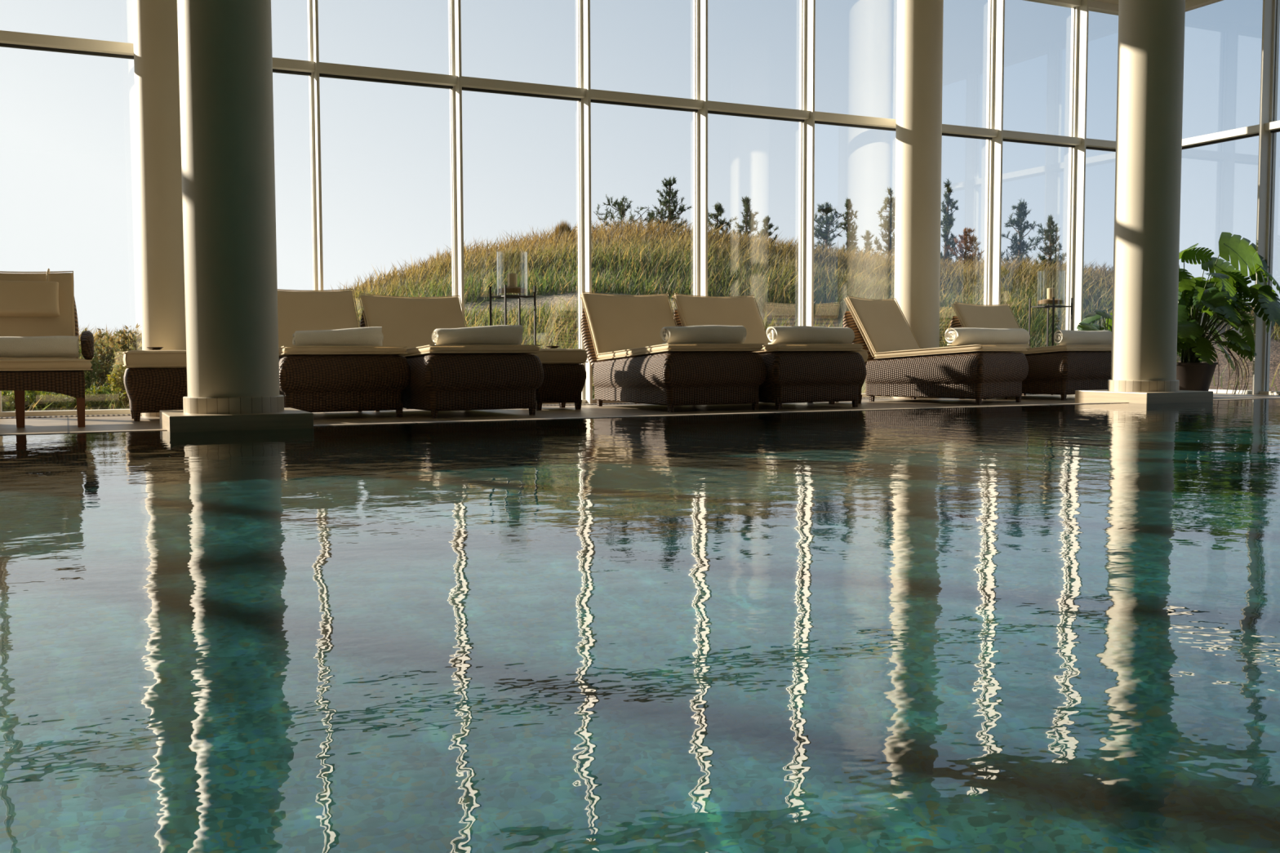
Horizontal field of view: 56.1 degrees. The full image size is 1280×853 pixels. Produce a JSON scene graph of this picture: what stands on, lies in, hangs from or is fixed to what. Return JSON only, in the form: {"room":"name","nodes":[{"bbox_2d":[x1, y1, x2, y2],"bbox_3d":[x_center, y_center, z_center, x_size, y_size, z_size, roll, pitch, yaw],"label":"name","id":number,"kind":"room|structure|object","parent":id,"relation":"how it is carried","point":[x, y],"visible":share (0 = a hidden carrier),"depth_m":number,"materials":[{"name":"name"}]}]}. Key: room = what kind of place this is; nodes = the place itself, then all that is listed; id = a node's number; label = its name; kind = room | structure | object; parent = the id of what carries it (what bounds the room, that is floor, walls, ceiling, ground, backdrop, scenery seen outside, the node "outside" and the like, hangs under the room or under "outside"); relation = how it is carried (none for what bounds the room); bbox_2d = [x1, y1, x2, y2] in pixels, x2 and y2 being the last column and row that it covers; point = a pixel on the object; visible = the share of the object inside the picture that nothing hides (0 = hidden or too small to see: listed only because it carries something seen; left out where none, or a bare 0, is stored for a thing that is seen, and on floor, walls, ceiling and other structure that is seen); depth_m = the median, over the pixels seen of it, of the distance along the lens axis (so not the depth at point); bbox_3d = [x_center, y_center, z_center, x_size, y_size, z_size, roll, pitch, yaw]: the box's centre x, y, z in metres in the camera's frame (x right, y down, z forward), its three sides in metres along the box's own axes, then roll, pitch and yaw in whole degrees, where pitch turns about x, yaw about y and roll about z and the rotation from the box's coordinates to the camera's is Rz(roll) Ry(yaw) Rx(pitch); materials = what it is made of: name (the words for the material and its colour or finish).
{"room":"indoor swimming pool","nodes":[
{"label":"indoor swimming pool","id":0,"kind":"room"},
{"bbox_2d":[0,392,1279,433],"bbox_3d":[0.969,0.297,3.012,18.320,0.070,15.560,-2,4,-25],"label":"floor","id":1,"kind":"structure","parent":0,"point":[124,422],"depth_m":9.23,"materials":[{"name":"beige stone"}]},
{"bbox_2d":[0,268,93,427],"bbox_3d":[-4.097,-0.534,7.797,0.994,1.046,1.087,-2,4,-25],"label":"recliner","id":2,"kind":"object","parent":1,"relation":"on","point":[32,304],"visible":0.89,"depth_m":8.00,"materials":[{"name":"fabric"}]},
{"bbox_2d":[0,280,59,316],"bbox_3d":[-4.255,-0.855,8.016,0.680,0.235,0.113,-2,-13,-25],"label":"pillow","id":3,"kind":"object","parent":2,"relation":"on","point":[17,298],"depth_m":8.04,"materials":[{"name":"beige fabric"}]},
{"bbox_2d":[0,272,75,359],"bbox_3d":[-4.254,-0.735,8.090,0.800,0.660,0.079,-2,-13,-25],"label":"cushion","id":4,"kind":"object","parent":2,"relation":"on","point":[64,324],"depth_m":8.16,"materials":[{"name":"beige fabric"}]},
{"bbox_2d":[0,335,79,357],"bbox_3d":[-4.057,-0.496,7.459,1.038,0.138,0.145,-2,4,-25],"label":"rolled towel","id":5,"kind":"object","parent":2,"relation":"on","point":[57,346],"visible":1,"depth_m":7.54,"materials":[{"name":"white fabric"}]},
{"bbox_2d":[0,358,92,371],"bbox_3d":[-4.063,-0.397,7.736,0.950,0.081,0.920,-2,4,-25],"label":"seat cushion","id":6,"kind":"object","parent":2,"relation":"on","point":[6,364],"depth_m":7.43,"materials":[{"name":"beige fabric"}]},
{"bbox_2d":[0,30,142,417],"bbox_3d":[-4.214,-2.225,8.905,1.195,4.286,0.205,-2,4,-25],"label":"window","id":7,"kind":"structure","parent":1,"relation":"on","point":[12,39],"depth_m":8.86,"materials":[{"name":"white metal"}]},
{"bbox_2d":[122,350,187,421],"bbox_3d":[-3.357,-0.293,8.423,0.479,0.484,0.479,-2,4,-25],"label":"footstool","id":8,"kind":"object","parent":1,"relation":"on","point":[154,380],"visible":0.7,"depth_m":8.20,"materials":[{"name":"wicker"}]},
{"bbox_2d":[123,350,186,368],"bbox_3d":[-3.357,-0.471,8.413,0.470,0.128,0.470,-2,4,-25],"label":"cushion","id":9,"kind":"object","parent":8,"relation":"on","point":[132,359],"depth_m":8.19,"materials":[{"name":"beige fabric"}]},
{"bbox_2d":[146,346,164,350],"bbox_3d":[-3.363,-0.541,8.328,0.112,0.019,0.112,-2,4,-25],"label":"tray","id":10,"kind":"object","parent":8,"relation":"on","point":[149,348],"visible":1,"depth_m":8.29,"materials":[{"name":"ceramic"}]},
{"bbox_2d":[132,0,186,417],"bbox_3d":[-3.482,-2.224,8.858,0.470,4.286,0.470,-2,4,-25],"label":"column","id":11,"kind":"structure","parent":1,"relation":"on","point":[155,24],"depth_m":8.69,"materials":[{"name":"beige paint"}]},
{"bbox_2d":[272,57,315,75],"bbox_3d":[-3.155,-2.259,9.409,1.195,4.286,0.205,-2,4,-25],"label":"window","id":12,"kind":"structure","parent":1,"relation":"on","point":[282,65],"depth_m":9.53,"materials":[{"name":"white metal"}]},
{"bbox_2d":[277,288,410,417],"bbox_3d":[-2.366,-0.572,8.908,0.938,0.974,1.352,-2,4,-30],"label":"lounger","id":13,"kind":"object","parent":1,"relation":"on","point":[313,379],"visible":0.73,"depth_m":8.44,"materials":[{"name":"wicker"}]},
{"bbox_2d":[277,290,359,347],"bbox_3d":[-2.591,-0.799,9.277,0.850,0.620,0.069,-2,-27,-30],"label":"cushion","id":14,"kind":"object","parent":13,"relation":"on","point":[299,310],"depth_m":9.33,"materials":[{"name":"beige fabric"}]},
{"bbox_2d":[292,326,383,346],"bbox_3d":[-2.176,-0.645,8.660,0.635,0.153,0.144,-2,4,-25],"label":"rolled towel","id":15,"kind":"object","parent":13,"relation":"on","point":[371,335],"visible":0.96,"depth_m":8.61,"materials":[{"name":"white fabric"}]},
{"bbox_2d":[278,346,406,358],"bbox_3d":[-2.273,-0.526,8.751,0.860,0.070,0.946,-2,0,-30],"label":"seat cushion","id":16,"kind":"object","parent":13,"relation":"on","point":[283,352],"depth_m":8.34,"materials":[{"name":"beige fabric"}]},
{"bbox_2d":[306,0,457,289],"bbox_3d":[-2.096,-2.294,9.914,1.195,4.286,0.205,-2,4,-25],"label":"window","id":17,"kind":"structure","parent":1,"relation":"on","point":[324,69],"depth_m":9.69,"materials":[{"name":"white metal"}]},
{"bbox_2d":[359,293,543,418],"bbox_3d":[-1.499,-0.575,9.214,0.928,0.937,1.601,-2,4,-31],"label":"lounger","id":18,"kind":"object","parent":1,"relation":"on","point":[444,377],"visible":0.68,"depth_m":8.66,"materials":[{"name":"wicker"}]},
{"bbox_2d":[360,294,465,348],"bbox_3d":[-1.797,-0.809,9.690,0.840,0.577,0.070,-2,-27,-31],"label":"cushion","id":19,"kind":"object","parent":18,"relation":"on","point":[406,321],"depth_m":9.65,"materials":[{"name":"beige fabric"}]},
{"bbox_2d":[398,346,540,358],"bbox_3d":[-1.407,-0.550,9.065,0.850,0.070,1.211,-2,1,-31],"label":"seat cushion","id":20,"kind":"object","parent":18,"relation":"on","point":[422,352],"depth_m":8.56,"materials":[{"name":"beige fabric"}]},
{"bbox_2d":[431,324,523,345],"bbox_3d":[-1.180,-0.668,8.768,0.665,0.152,0.147,-2,4,-27],"label":"rolled towel","id":21,"kind":"object","parent":18,"relation":"on","point":[497,335],"visible":0.99,"depth_m":8.72,"materials":[{"name":"white fabric"}]},
{"bbox_2d":[488,250,536,344],"bbox_3d":[-1.072,-0.816,10.117,0.289,1.304,0.289,-3,4,-33],"label":"candle lantern","id":22,"kind":"object","parent":1,"relation":"on","point":[512,291],"visible":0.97,"depth_m":10.05,"materials":[{"name":"black metal"}]},
{"bbox_2d":[497,250,527,295],"bbox_3d":[-1.073,-1.284,10.089,0.256,0.366,0.256,-3,4,-33],"label":"glass jar","id":23,"kind":"object","parent":22,"relation":"on","point":[512,289],"depth_m":10.05,"materials":[{"name":"clear glass"}]},
{"bbox_2d":[506,271,517,286],"bbox_3d":[-1.073,-1.227,10.092,0.084,0.140,0.084,-2,4,-25],"label":"candle","id":24,"kind":"object","parent":22,"relation":"on","point":[512,277],"depth_m":10.06,"materials":[{"name":"beige wax"}]},
{"bbox_2d":[448,0,586,404],"bbox_3d":[-1.037,-2.328,10.418,1.195,4.286,0.205,-2,4,-25],"label":"window","id":25,"kind":"structure","parent":1,"relation":"on","point":[464,83],"depth_m":10.18,"materials":[{"name":"white metal"}]},
{"bbox_2d":[525,348,587,410],"bbox_3d":[-0.729,-0.389,9.774,0.469,0.492,0.469,-2,4,-25],"label":"footstool","id":26,"kind":"object","parent":1,"relation":"on","point":[564,371],"visible":0.62,"depth_m":9.58,"materials":[{"name":"wicker"}]},
{"bbox_2d":[545,346,559,348],"bbox_3d":[-0.704,-0.639,9.671,0.122,0.019,0.122,-2,4,-25],"label":"tray","id":27,"kind":"object","parent":26,"relation":"on","point":[548,347],"visible":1,"depth_m":9.63,"materials":[{"name":"ceramic"}]},
{"bbox_2d":[529,348,587,364],"bbox_3d":[-0.729,-0.570,9.763,0.460,0.128,0.460,-2,4,-25],"label":"cushion","id":28,"kind":"object","parent":26,"relation":"on","point":[547,356],"depth_m":9.57,"materials":[{"name":"beige fabric"}]},
{"bbox_2d":[576,0,702,403],"bbox_3d":[0.022,-2.362,10.922,1.195,4.286,0.205,-2,4,-25],"label":"window","id":29,"kind":"structure","parent":1,"relation":"on","point":[583,6],"depth_m":10.69,"materials":[{"name":"white metal"}]},
{"bbox_2d":[0,397,1279,435],"bbox_3d":[1.238,0.292,2.132,15.250,0.059,10.944,-2,4,-25],"label":"pool edge","id":30,"kind":"structure","parent":1,"relation":"on","point":[163,429],"depth_m":7.42,"materials":[{"name":"beige stone"}]},
{"bbox_2d":[580,291,766,412],"bbox_3d":[0.219,-0.653,9.983,0.933,0.987,1.667,-2,4,-27],"label":"lounger","id":31,"kind":"object","parent":1,"relation":"on","point":[628,356],"visible":0.96,"depth_m":9.48,"materials":[{"name":"wicker"}]},
{"bbox_2d":[581,293,675,356],"bbox_3d":[-0.057,-0.889,10.500,0.845,0.635,0.070,-2,-27,-27],"label":"cushion","id":32,"kind":"object","parent":31,"relation":"on","point":[617,322],"depth_m":10.45,"materials":[{"name":"beige fabric"}]},
{"bbox_2d":[597,344,763,359],"bbox_3d":[0.306,-0.607,9.819,0.855,0.070,1.254,-2,0,-27],"label":"seat cushion","id":33,"kind":"object","parent":31,"relation":"on","point":[660,350],"depth_m":9.34,"materials":[{"name":"beige fabric"}]},
{"bbox_2d":[660,324,746,344],"bbox_3d":[0.505,-0.726,9.493,0.705,0.153,0.159,-2,4,-25],"label":"rolled towel","id":34,"kind":"object","parent":31,"relation":"on","point":[706,334],"visible":0.98,"depth_m":9.43,"materials":[{"name":"white fabric"}]},
{"bbox_2d":[693,0,809,297],"bbox_3d":[1.081,-2.397,11.427,1.195,4.286,0.205,-2,4,-25],"label":"window","id":35,"kind":"structure","parent":1,"relation":"on","point":[700,6],"depth_m":11.18,"materials":[{"name":"white metal"}]},
{"bbox_2d":[671,293,866,409],"bbox_3d":[1.057,-0.679,10.360,0.948,0.987,1.670,-2,4,-30],"label":"lounger","id":36,"kind":"object","parent":1,"relation":"on","point":[796,373],"visible":0.57,"depth_m":9.75,"materials":[{"name":"wicker"}]},
{"bbox_2d":[673,294,768,345],"bbox_3d":[0.759,-0.914,10.868,0.860,0.635,0.069,-2,-27,-30],"label":"cushion","id":37,"kind":"object","parent":36,"relation":"on","point":[694,310],"depth_m":10.90,"materials":[{"name":"beige fabric"}]},
{"bbox_2d":[756,344,863,354],"bbox_3d":[1.150,-0.632,10.200,0.870,0.070,1.257,-2,1,-30],"label":"seat cushion","id":38,"kind":"object","parent":36,"relation":"on","point":[769,348],"depth_m":9.64,"materials":[{"name":"beige fabric"}]},
{"bbox_2d":[766,325,854,344],"bbox_3d":[1.410,-0.755,9.924,0.780,0.151,0.157,-2,4,-25],"label":"rolled towel","id":39,"kind":"object","parent":36,"relation":"on","point":[793,334],"visible":0.96,"depth_m":9.85,"materials":[{"name":"white fabric"}]},
{"bbox_2d":[808,350,868,404],"bbox_3d":[1.731,-0.450,10.702,0.409,0.485,0.469,-2,4,-25],"label":"footstool","id":40,"kind":"object","parent":1,"relation":"on","point":[864,353],"visible":0.06,"depth_m":10.57,"materials":[{"name":"wicker"}]},
{"bbox_2d":[855,351,868,360],"bbox_3d":[1.730,-0.628,10.692,0.400,0.128,0.460,-2,4,-25],"label":"cushion","id":41,"kind":"object","parent":40,"relation":"on","point":[864,355],"depth_m":10.56,"materials":[{"name":"beige fabric"}]},
{"bbox_2d":[798,0,896,397],"bbox_3d":[2.140,-2.431,11.931,1.195,4.286,0.205,-2,4,-25],"label":"window","id":42,"kind":"structure","parent":1,"relation":"on","point":[807,7],"depth_m":11.68,"materials":[{"name":"white metal"}]},
{"bbox_2d":[892,0,943,398],"bbox_3d":[2.740,-2.427,11.822,0.470,4.286,0.470,-2,4,-25],"label":"column","id":43,"kind":"structure","parent":1,"relation":"on","point":[919,46],"depth_m":11.64,"materials":[{"name":"beige paint"}]},
{"bbox_2d":[842,295,1028,404],"bbox_3d":[2.671,-0.717,10.983,1.489,0.977,0.878,3,5,45],"label":"lounger","id":44,"kind":"object","parent":1,"relation":"on","point":[896,366],"visible":0.94,"depth_m":10.68,"materials":[{"name":"wicker"}]},
{"bbox_2d":[845,297,919,355],"bbox_3d":[2.307,-0.943,11.330,0.790,0.623,0.069,-4,-26,-45],"label":"cushion","id":45,"kind":"object","parent":44,"relation":"on","point":[883,324],"depth_m":11.25,"materials":[{"name":"beige fabric"}]},
{"bbox_2d":[874,344,1026,359],"bbox_3d":[2.802,-0.675,10.856,1.081,0.070,0.800,-2,1,45],"label":"seat cushion","id":46,"kind":"object","parent":44,"relation":"on","point":[973,350],"depth_m":10.53,"materials":[{"name":"beige fabric"}]},
{"bbox_2d":[944,327,1030,345],"bbox_3d":[3.118,-0.807,10.779,0.840,0.159,0.210,-2,4,-25],"label":"rolled towel","id":47,"kind":"object","parent":44,"relation":"on","point":[960,335],"visible":0.98,"depth_m":10.67,"materials":[{"name":"white fabric"}]},
{"bbox_2d":[942,124,998,139],"bbox_3d":[3.199,-2.466,12.435,1.195,4.286,0.205,-2,4,-25],"label":"window","id":48,"kind":"structure","parent":1,"relation":"on","point":[948,130],"depth_m":12.47,"materials":[{"name":"white metal"}]},
{"bbox_2d":[950,302,1111,399],"bbox_3d":[3.885,-0.767,11.897,0.963,0.957,1.396,-3,4,-37],"label":"lounger","id":49,"kind":"object","parent":1,"relation":"on","point":[1064,370],"visible":0.49,"depth_m":11.36,"materials":[{"name":"wicker"}]},
{"bbox_2d":[953,302,1029,348],"bbox_3d":[3.602,-0.994,12.257,0.875,0.600,0.070,-3,-27,-37],"label":"cushion","id":50,"kind":"object","parent":49,"relation":"on","point":[977,316],"depth_m":12.24,"materials":[{"name":"beige fabric"}]},
{"bbox_2d":[1018,345,1111,355],"bbox_3d":[3.993,-0.734,11.755,0.885,0.069,0.997,-3,0,-37],"label":"seat cushion","id":51,"kind":"object","parent":49,"relation":"on","point":[1056,349],"depth_m":11.30,"materials":[{"name":"beige fabric"}]},
{"bbox_2d":[1053,329,1111,345],"bbox_3d":[4.323,-0.863,11.688,0.680,0.152,0.159,-2,4,-25],"label":"rolled towel","id":52,"kind":"object","parent":49,"relation":"on","point":[1063,337],"visible":0.96,"depth_m":11.60,"materials":[{"name":"white fabric"}]},
{"bbox_2d":[983,0,1081,306],"bbox_3d":[4.258,-2.500,12.940,1.195,4.286,0.205,-2,4,-25],"label":"window","id":53,"kind":"structure","parent":1,"relation":"on","point":[996,8],"depth_m":12.68,"materials":[{"name":"white metal"}]},
{"bbox_2d":[1028,270,1072,395],"bbox_3d":[4.357,-0.995,12.747,0.314,1.304,0.314,-3,4,-33],"label":"candle lantern","id":54,"kind":"object","parent":1,"relation":"on","point":[1050,300],"visible":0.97,"depth_m":12.69,"materials":[{"name":"black metal"}]},
{"bbox_2d":[1036,270,1065,306],"bbox_3d":[4.356,-1.463,12.718,0.279,0.366,0.279,-3,4,-33],"label":"glass jar","id":55,"kind":"object","parent":54,"relation":"on","point":[1050,300],"depth_m":12.68,"materials":[{"name":"clear glass"}]},
{"bbox_2d":[1046,287,1055,298],"bbox_3d":[4.356,-1.406,12.722,0.084,0.140,0.084,-2,4,-25],"label":"candle","id":56,"kind":"object","parent":54,"relation":"on","point":[1051,291],"depth_m":12.69,"materials":[{"name":"beige wax"}]},
{"bbox_2d":[1065,0,1118,330],"bbox_3d":[5.317,-2.535,13.444,1.195,4.286,0.205,-2,4,-25],"label":"window","id":57,"kind":"structure","parent":1,"relation":"on","point":[1079,15],"depth_m":13.17,"materials":[{"name":"white metal"}]},
{"bbox_2d":[1076,309,1112,351],"bbox_3d":[4.970,-0.834,12.743,0.861,0.980,0.682,-2,4,-25],"label":"monstera","id":58,"kind":"object","parent":1,"relation":"on","point":[1097,314],"visible":0.23,"depth_m":12.64,"materials":[{"name":"plant"}]},
{"bbox_2d":[1176,362,1217,391],"bbox_3d":[5.694,-0.495,12.440,0.525,0.336,0.525,-2,4,-25],"label":"pot","id":59,"kind":"object","parent":1,"relation":"on","point":[1193,376],"depth_m":12.24,"materials":[{"name":"ceramic"}]},
{"bbox_2d":[1182,0,1259,394],"bbox_3d":[6.147,-2.514,13.062,0.150,4.286,1.466,-2,4,-25],"label":"window","id":60,"kind":"structure","parent":1,"relation":"on","point":[1251,131],"depth_m":12.89,"materials":[{"name":"white metal"}]},
{"bbox_2d":[1176,231,1279,394],"bbox_3d":[5.904,-1.159,12.247,1.375,1.682,0.991,-1,4,-13],"label":"potted plant","id":61,"kind":"object","parent":1,"relation":"on","point":[1223,297],"visible":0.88,"depth_m":12.17,"materials":[{"name":"plant"}]},
{"bbox_2d":[1252,0,1279,395],"bbox_3d":[6.763,-2.434,11.733,0.205,4.286,1.512,-2,4,-25],"label":"window","id":62,"kind":"structure","parent":1,"relation":"on","point":[1269,126],"depth_m":12.35,"materials":[{"name":"clear glass"}]},
{"bbox_3d":[1.239,0.717,2.159,15.170,0.896,10.864,-2,4,-25],"label":"basin","id":63,"kind":"object","parent":1,"relation":"in","visible":0},
{"bbox_2d":[159,0,313,432],"bbox_3d":[-2.241,-1.691,6.520,0.724,5.070,0.724,-2,4,-25],"label":"column","id":64,"kind":"structure","parent":63,"relation":"on","point":[225,56],"depth_m":6.36,"materials":[{"name":"beige paint"}]},
{"bbox_2d":[0,398,1279,852],"bbox_3d":[1.238,0.266,2.131,15.050,0.003,10.744,-2,4,-25],"label":"pool water","id":65,"kind":"object","parent":63,"relation":"in","point":[1047,628],"visible":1,"depth_m":1.71,"materials":[{"name":"teal liquid"}]},
{"bbox_2d":[1075,0,1213,404],"bbox_3d":[4.017,-1.895,9.500,0.724,5.070,0.724,-2,4,-25],"label":"column","id":66,"kind":"structure","parent":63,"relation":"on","point":[1151,43],"depth_m":9.32,"materials":[{"name":"beige paint"}]},
{"bbox_2d":[1093,0,1188,4],"bbox_3d":[0.964,-4.111,2.767,18.360,0.200,15.600,-2,4,-25],"label":"ceiling","id":67,"kind":"structure","parent":0,"point":[1114,2],"depth_m":13.16,"materials":[{"name":"white paint"}]},
{"label":"outside","id":68,"kind":"structure","parent":0,"visible":0},
{"bbox_2d":[13,237,1279,398],"bbox_3d":[-5.528,-0.525,23.827,169.465,6.178,132.252,-2,4,-25],"label":"ground","id":69,"kind":"structure","parent":68,"point":[1274,344],"depth_m":17.39,"materials":[{"name":"plant"}]},
{"bbox_2d":[1,391,27,411],"bbox_3d":[-5.036,-0.176,9.469,0.329,0.271,0.464,0,4,-4],"label":"shrub","id":70,"kind":"object","parent":69,"relation":"on","point":[6,402],"visible":0.55,"depth_m":9.42,"materials":[{"name":"green plant"}]},
{"bbox_2d":[6,390,49,411],"bbox_3d":[-4.936,-0.218,9.662,0.375,0.300,0.354,-2,4,-25],"label":"shrub","id":71,"kind":"object","parent":69,"relation":"on","point":[33,393],"visible":0.27,"depth_m":9.62,"materials":[{"name":"green plant"}]},
{"bbox_2d":[25,391,74,410],"bbox_3d":[-4.727,-0.203,9.553,0.482,0.292,0.332,0,4,8],"label":"shrub","id":72,"kind":"object","parent":69,"relation":"on","point":[46,397],"visible":0.75,"depth_m":9.53,"materials":[{"name":"green plant"}]},
{"bbox_2d":[53,384,100,410],"bbox_3d":[-4.607,-0.223,9.810,0.363,0.286,0.423,-2,4,-25],"label":"shrub","id":73,"kind":"object","parent":69,"relation":"on","point":[73,402],"visible":0.34,"depth_m":9.75,"materials":[{"name":"green plant"}]},
{"bbox_2d":[78,329,104,407],"bbox_3d":[-4.863,-0.487,10.441,0.371,0.723,0.319,-2,4,-25],"label":"shrub","id":74,"kind":"object","parent":69,"relation":"on","point":[88,375],"visible":0.26,"depth_m":10.44,"materials":[{"name":"green plant"}]},
{"bbox_2d":[79,327,122,398],"bbox_3d":[-4.926,-0.532,10.954,0.412,0.750,0.425,-2,4,-25],"label":"shrub","id":75,"kind":"object","parent":69,"relation":"on","point":[108,357],"visible":0.38,"depth_m":10.91,"materials":[{"name":"green plant"}]},
{"bbox_2d":[84,382,126,409],"bbox_3d":[-4.379,-0.223,9.810,0.390,0.300,0.347,1,4,18],"label":"shrub","id":76,"kind":"object","parent":69,"relation":"on","point":[105,398],"visible":0.79,"depth_m":9.74,"materials":[{"name":"green plant"}]},
{"bbox_2d":[99,363,129,408],"bbox_3d":[-4.326,-0.326,10.145,0.368,0.439,0.326,0,4,11],"label":"shrub","id":77,"kind":"object","parent":69,"relation":"on","point":[117,384],"visible":0.31,"depth_m":10.08,"materials":[{"name":"green plant"}]},
{"bbox_2d":[108,323,142,372],"bbox_3d":[-4.924,-0.599,11.580,0.351,0.808,0.516,-3,4,-38],"label":"shrub","id":78,"kind":"object","parent":69,"relation":"on","point":[126,346],"visible":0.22,"depth_m":11.56,"materials":[{"name":"green plant"}]},
{"bbox_2d":[551,221,573,240],"bbox_3d":[-1.456,-3.703,22.779,0.568,0.508,0.527,-2,4,-25],"label":"tussock","id":79,"kind":"object","parent":69,"relation":"on","point":[562,227],"visible":0.24,"depth_m":22.68,"materials":[{"name":"plant"}]},
{"bbox_2d":[573,193,657,235],"bbox_3d":[-0.476,-3.917,23.228,1.473,1.208,1.485,-2,4,-25],"label":"pine tree","id":80,"kind":"object","parent":69,"relation":"on","point":[622,210],"visible":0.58,"depth_m":23.17,"materials":[{"name":"green plant"}]},
{"bbox_2d":[4,213,1279,411],"bbox_3d":[0.881,-2.188,18.299,28.098,3.149,16.278,-1,4,-12],"label":"grass","id":81,"kind":"structure","parent":69,"relation":"on","point":[540,249],"depth_m":18.95,"materials":[{"name":"green plant"}]},
{"bbox_2d":[646,211,653,226],"bbox_3d":[0.220,-3.918,24.740,0.450,1.091,0.547,-3,5,-39],"label":"pine tree","id":82,"kind":"object","parent":69,"relation":"on","point":[649,211],"visible":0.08,"depth_m":24.66,"materials":[{"name":"green plant"}]},
{"bbox_2d":[648,175,691,235],"bbox_3d":[0.554,-4.262,24.676,1.189,1.821,1.058,-2,4,-25],"label":"pine tree","id":83,"kind":"object","parent":69,"relation":"on","point":[665,202],"visible":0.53,"depth_m":24.56,"materials":[{"name":"green plant"}]},
{"bbox_2d":[707,202,737,239],"bbox_3d":[1.572,-3.865,23.177,0.710,0.993,0.597,0,4,8],"label":"pine tree","id":84,"kind":"object","parent":69,"relation":"on","point":[718,207],"visible":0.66,"depth_m":23.12,"materials":[{"name":"green plant"}]},
{"bbox_2d":[730,195,759,240],"bbox_3d":[2.168,-4.034,24.562,0.639,1.395,0.608,-1,4,-8],"label":"pine tree","id":85,"kind":"object","parent":69,"relation":"on","point":[749,222],"visible":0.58,"depth_m":24.51,"materials":[{"name":"green plant"}]},
{"bbox_2d":[756,215,778,245],"bbox_3d":[2.437,-3.653,23.052,0.431,0.832,0.621,1,4,24],"label":"pine tree","id":86,"kind":"object","parent":69,"relation":"on","point":[766,221],"visible":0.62,"depth_m":23.03,"materials":[{"name":"green plant"}]},
{"bbox_2d":[813,201,844,251],"bbox_3d":[3.723,-3.811,24.448,0.947,1.568,1.028,-2,4,-33],"label":"pine tree","id":87,"kind":"object","parent":69,"relation":"on","point":[825,234],"visible":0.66,"depth_m":24.33,"materials":[{"name":"green plant"}]},
{"bbox_2d":[835,197,861,258],"bbox_3d":[3.992,-3.682,22.869,0.604,1.399,0.655,3,5,44],"label":"pine tree","id":88,"kind":"object","parent":69,"relation":"on","point":[851,236],"visible":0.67,"depth_m":22.83,"materials":[{"name":"green plant"}]},
{"bbox_2d":[861,229,874,256],"bbox_3d":[4.592,-3.424,24.308,0.628,1.156,0.520,1,4,23],"label":"pine tree","id":89,"kind":"object","parent":69,"relation":"on","point":[867,237],"visible":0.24,"depth_m":24.26,"materials":[{"name":"green plant"}]},
{"bbox_2d":[855,186,895,262],"bbox_3d":[4.728,-3.677,22.801,1.125,1.775,1.268,-2,4,-25],"label":"pine tree","id":90,"kind":"object","parent":69,"relation":"on","point":[888,225],"visible":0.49,"depth_m":22.68,"materials":[{"name":"green plant"}]},
{"bbox_2d":[940,178,963,262],"bbox_3d":[6.121,-3.876,23.970,0.900,2.195,0.752,3,5,43],"label":"pine tree","id":91,"kind":"object","parent":69,"relation":"on","point":[948,218],"visible":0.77,"depth_m":23.88,"materials":[{"name":"green plant"}]},
{"bbox_2d":[946,226,983,268],"bbox_3d":[6.126,-3.234,22.418,0.692,1.015,0.888,-3,5,-40],"label":"shrub","id":92,"kind":"object","parent":69,"relation":"on","point":[964,241],"visible":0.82,"depth_m":22.34,"materials":[{"name":"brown plant"}]},
{"bbox_2d":[1000,197,1044,266],"bbox_3d":[7.507,-3.598,23.487,1.102,1.839,1.051,2,4,36],"label":"pine tree","id":93,"kind":"object","parent":69,"relation":"on","point":[1021,208],"visible":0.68,"depth_m":23.49,"materials":[{"name":"green plant"}]},
{"bbox_2d":[1033,214,1066,268],"bbox_3d":[7.535,-3.317,22.024,0.668,1.171,0.729,2,4,37],"label":"pine tree","id":94,"kind":"object","parent":69,"relation":"on","point":[1048,233],"visible":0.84,"depth_m":21.96,"materials":[{"name":"green plant"}]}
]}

